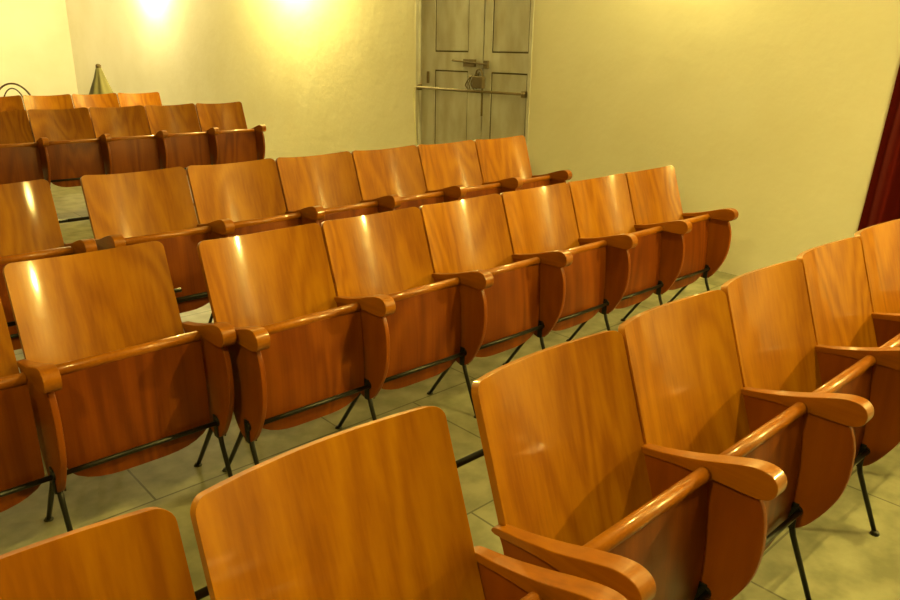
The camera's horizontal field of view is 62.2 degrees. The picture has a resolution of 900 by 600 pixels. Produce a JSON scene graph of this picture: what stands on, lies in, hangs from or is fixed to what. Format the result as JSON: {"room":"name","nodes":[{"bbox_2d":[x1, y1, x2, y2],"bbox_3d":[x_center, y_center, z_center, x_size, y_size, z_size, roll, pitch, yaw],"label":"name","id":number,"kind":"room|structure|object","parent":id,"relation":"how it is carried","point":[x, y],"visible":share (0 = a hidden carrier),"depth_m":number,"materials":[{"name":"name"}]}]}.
{"room":"auditorium","nodes":[
{"label":"auditorium","id":0,"kind":"room"},
{"bbox_2d":[0,0,77,108],"bbox_3d":[-11.602,-4.454,11.822,10.950,3.850,0.300,-15,25,-40],"label":"wall","id":1,"kind":"structure","parent":0,"point":[36,54],"depth_m":14.74,"materials":[{"name":"beige paint"}]},
{"bbox_2d":[0,158,899,599],"bbox_3d":[-3.929,0.115,4.492,10.750,0.297,22.900,-15,25,-40],"label":"floor","id":2,"kind":"structure","parent":0,"point":[841,559],"depth_m":2.74,"materials":[{"name":"tile"}]},
{"bbox_2d":[0,83,30,96],"bbox_3d":[-5.116,-2.074,8.921,0.532,0.998,0.445,-15,25,-40],"label":"bentwood chair","id":3,"kind":"object","parent":2,"relation":"on","point":[4,85],"visible":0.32,"depth_m":8.91,"materials":[{"name":"brown"}]},
{"bbox_2d":[0,95,34,141],"bbox_3d":[-4.887,-1.768,8.183,0.614,0.891,0.525,-15,25,-40],"label":"seat","id":4,"kind":"object","parent":2,"relation":"on","point":[8,103],"visible":0.19,"depth_m":8.31,"materials":[{"name":"brown wood"}]},
{"bbox_2d":[0,298,52,511],"bbox_3d":[-1.531,0.296,2.175,0.524,0.669,0.408,-15,25,-40],"label":"seat","id":5,"kind":"object","parent":2,"relation":"on","point":[22,474],"visible":1,"depth_m":2.22,"materials":[{"name":"brown wood"}]},
{"bbox_2d":[0,109,57,215],"bbox_3d":[-3.843,-1.165,6.441,0.614,0.891,0.525,-15,25,-40],"label":"seat","id":6,"kind":"object","parent":2,"relation":"on","point":[22,159],"visible":0.84,"depth_m":6.47,"materials":[{"name":"brown wood"}]},
{"bbox_2d":[22,94,73,119],"bbox_3d":[-4.478,-1.881,8.540,0.544,0.891,0.525,-15,25,-40],"label":"seat","id":7,"kind":"object","parent":2,"relation":"on","point":[53,102],"visible":0.21,"depth_m":8.57,"materials":[{"name":"brown wood"}]},
{"bbox_2d":[0,179,97,349],"bbox_3d":[-1.901,-0.040,3.283,0.620,0.891,0.525,-15,25,-40],"label":"seat","id":8,"kind":"object","parent":2,"relation":"on","point":[30,229],"visible":0.5,"depth_m":3.37,"materials":[{"name":"brown wood"}]},
{"bbox_2d":[27,107,111,186],"bbox_3d":[-3.434,-1.278,6.798,0.544,0.891,0.525,-15,25,-40],"label":"seat","id":9,"kind":"object","parent":2,"relation":"on","point":[74,152],"visible":0.74,"depth_m":6.76,"materials":[{"name":"brown wood"}]},
{"bbox_2d":[72,93,119,138],"bbox_3d":[-4.095,-1.987,8.875,0.544,0.891,0.525,-15,25,-40],"label":"seat","id":10,"kind":"object","parent":2,"relation":"on","point":[110,99],"visible":0.19,"depth_m":8.91,"materials":[{"name":"brown wood"}]},
{"bbox_2d":[0,507,195,599],"bbox_3d":[-0.524,0.709,0.976,0.524,0.669,0.408,-15,25,-40],"label":"seat","id":11,"kind":"object","parent":2,"relation":"on","point":[139,554],"visible":1,"depth_m":1.09,"materials":[{"name":"brown wood"}]},
{"bbox_2d":[89,64,119,105],"bbox_3d":[-4.491,-2.429,9.707,0.971,1.230,0.958,-15,25,-40],"label":"cone","id":12,"kind":"object","parent":2,"relation":"on","point":[100,85],"visible":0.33,"depth_m":9.52,"materials":[{"name":"yellow metal"}]},
{"bbox_2d":[3,241,235,531],"bbox_3d":[-1.085,0.303,2.526,0.620,0.891,0.525,-15,25,-40],"label":"seat","id":13,"kind":"object","parent":2,"relation":"on","point":[116,383],"visible":0.99,"depth_m":2.47,"materials":[{"name":"brown wood"}]},
{"bbox_2d":[89,105,167,173],"bbox_3d":[-3.051,-1.385,7.133,0.544,0.891,0.525,-15,25,-40],"label":"seat","id":14,"kind":"object","parent":2,"relation":"on","point":[133,148],"visible":0.75,"depth_m":7.10,"materials":[{"name":"brown wood"}]},
{"bbox_2d":[117,92,161,134],"bbox_3d":[-3.711,-2.094,9.210,0.544,0.891,0.525,-15,25,-40],"label":"seat","id":15,"kind":"object","parent":2,"relation":"on","point":[153,98],"visible":0.17,"depth_m":9.24,"materials":[{"name":"brown wood"}]},
{"bbox_2d":[67,166,234,322],"bbox_3d":[-1.453,-0.164,3.674,0.614,0.891,0.525,-15,25,-40],"label":"seat","id":16,"kind":"object","parent":2,"relation":"on","point":[124,209],"visible":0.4,"depth_m":3.69,"materials":[{"name":"brown wood"}]},
{"bbox_2d":[144,103,218,173],"bbox_3d":[-2.668,-1.491,7.468,0.544,0.891,0.525,-15,25,-40],"label":"seat","id":17,"kind":"object","parent":2,"relation":"on","point":[187,145],"visible":0.73,"depth_m":7.44,"materials":[{"name":"brown wood"}]},
{"bbox_2d":[195,102,265,163],"bbox_3d":[-2.284,-1.597,7.803,0.544,0.891,0.525,-15,25,-40],"label":"seat","id":18,"kind":"object","parent":2,"relation":"on","point":[237,143],"visible":0.67,"depth_m":7.78,"materials":[{"name":"brown wood"}]},
{"bbox_2d":[186,158,324,236],"bbox_3d":[-1.044,-0.278,4.032,0.544,0.891,0.525,-15,25,-40],"label":"seat","id":19,"kind":"object","parent":2,"relation":"on","point":[249,194],"visible":0.36,"depth_m":4.04,"materials":[{"name":"brown wood"}]},
{"bbox_2d":[176,223,395,471],"bbox_3d":[-0.607,0.215,2.809,0.614,0.891,0.525,-15,25,-40],"label":"seat","id":20,"kind":"object","parent":2,"relation":"on","point":[302,352],"visible":0.94,"depth_m":2.79,"materials":[{"name":"brown wood"}]},
{"bbox_2d":[275,151,400,224],"bbox_3d":[-0.660,-0.384,4.367,0.544,0.891,0.525,-15,25,-40],"label":"seat","id":21,"kind":"object","parent":2,"relation":"on","point":[328,181],"visible":0.47,"depth_m":4.38,"materials":[{"name":"brown wood"}]},
{"bbox_2d":[320,207,493,417],"bbox_3d":[-0.198,0.102,3.167,0.544,0.891,0.525,-15,25,-40],"label":"seat","id":22,"kind":"object","parent":2,"relation":"on","point":[439,320],"visible":0.8,"depth_m":3.16,"materials":[{"name":"brown wood"}]},
{"bbox_2d":[190,406,626,599],"bbox_3d":[-0.070,0.719,1.312,0.620,0.891,0.525,-15,25,-40],"label":"seat","id":23,"kind":"object","parent":2,"relation":"on","point":[372,510],"visible":1,"depth_m":1.36,"materials":[{"name":"brown wood"}]},
{"bbox_2d":[351,145,466,209],"bbox_3d":[-0.277,-0.490,4.702,0.544,0.891,0.525,-15,25,-40],"label":"seat","id":24,"kind":"object","parent":2,"relation":"on","point":[398,170],"visible":0.54,"depth_m":4.72,"materials":[{"name":"brown wood"}]},
{"bbox_2d":[417,140,522,199],"bbox_3d":[0.106,-0.596,5.037,0.544,0.891,0.525,-15,25,-40],"label":"seat","id":25,"kind":"object","parent":2,"relation":"on","point":[444,165],"visible":0.44,"depth_m":5.06,"materials":[{"name":"brown wood"}]},
{"bbox_2d":[419,194,572,364],"bbox_3d":[0.186,-0.004,3.502,0.544,0.891,0.525,-15,25,-40],"label":"seat","id":26,"kind":"object","parent":2,"relation":"on","point":[526,297],"visible":0.78,"depth_m":3.50,"materials":[{"name":"brown wood"}]},
{"bbox_2d":[474,135,571,190],"bbox_3d":[0.489,-0.703,5.372,0.544,0.891,0.525,-15,25,-40],"label":"seat","id":27,"kind":"object","parent":2,"relation":"on","point":[507,157],"visible":0.47,"depth_m":5.39,"materials":[{"name":"brown wood"}]},
{"bbox_2d":[500,183,637,341],"bbox_3d":[0.569,-0.111,3.837,0.544,0.891,0.525,-15,25,-40],"label":"seat","id":28,"kind":"object","parent":2,"relation":"on","point":[539,219],"visible":0.78,"depth_m":3.85,"materials":[{"name":"brown wood"}]},
{"bbox_2d":[456,330,786,599],"bbox_3d":[0.343,0.598,1.705,0.614,0.891,0.525,-15,25,-40],"label":"seat","id":29,"kind":"object","parent":2,"relation":"on","point":[577,490],"visible":0.94,"depth_m":1.74,"materials":[{"name":"brown wood"}]},
{"bbox_2d":[567,173,691,320],"bbox_3d":[0.952,-0.217,4.172,0.544,0.891,0.525,-15,25,-40],"label":"seat","id":30,"kind":"object","parent":2,"relation":"on","point":[602,207],"visible":0.77,"depth_m":4.19,"materials":[{"name":"brown wood"}]},
{"bbox_2d":[624,165,738,302],"bbox_3d":[1.336,-0.323,4.507,0.544,0.891,0.525,-15,25,-40],"label":"seat","id":31,"kind":"object","parent":2,"relation":"on","point":[654,194],"visible":0.7,"depth_m":4.53,"materials":[{"name":"brown wood"}]},
{"bbox_2d":[618,290,873,599],"bbox_3d":[0.752,0.485,2.062,0.544,0.891,0.525,-15,25,-40],"label":"seat","id":32,"kind":"object","parent":2,"relation":"on","point":[690,394],"visible":0.66,"depth_m":2.10,"materials":[{"name":"brown wood"}]},
{"bbox_2d":[721,260,899,536],"bbox_3d":[1.135,0.378,2.397,0.544,0.891,0.525,-15,25,-40],"label":"seat","id":33,"kind":"object","parent":2,"relation":"on","point":[777,349],"visible":0.59,"depth_m":2.46,"materials":[{"name":"brown wood"}]},
{"bbox_2d":[796,237,899,346],"bbox_3d":[1.518,0.272,2.732,0.544,0.891,0.525,-15,25,-40],"label":"seat","id":34,"kind":"object","parent":2,"relation":"on","point":[842,314],"visible":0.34,"depth_m":2.84,"materials":[{"name":"brown wood"}]},
{"bbox_2d":[854,219,899,312],"bbox_3d":[1.902,0.166,3.067,0.544,0.891,0.525,-15,25,-40],"label":"seat","id":35,"kind":"object","parent":2,"relation":"on","point":[880,243],"visible":0.66,"depth_m":3.14,"materials":[{"name":"brown wood"}]},
{"bbox_2d":[65,0,899,275],"bbox_3d":[0.025,-2.752,7.325,0.300,3.850,22.500,-15,25,-40],"label":"wall","id":36,"kind":"structure","parent":0,"point":[773,112],"depth_m":5.88,"materials":[{"name":"beige paint"}]},
{"bbox_2d":[413,0,534,147],"bbox_3d":[0.202,-2.171,7.144,0.150,2.570,1.605,-15,25,-40],"label":"door","id":37,"kind":"structure","parent":36,"relation":"in","point":[474,57],"depth_m":7.10,"materials":[{"name":"grey paint"}]},
{"bbox_3d":[3.122,-2.014,3.727,0.073,0.028,1.490,-15,25,-40],"label":"curtain rod","id":38,"kind":"object","parent":36,"relation":"attached to","visible":0},
{"bbox_2d":[857,65,899,230],"bbox_3d":[3.129,-0.888,4.035,0.086,2.250,1.578,-15,25,-40],"label":"curtain","id":39,"kind":"object","parent":38,"relation":"hanging from","point":[882,201],"visible":0.41,"depth_m":4.58,"materials":[{"name":"red fabric"}]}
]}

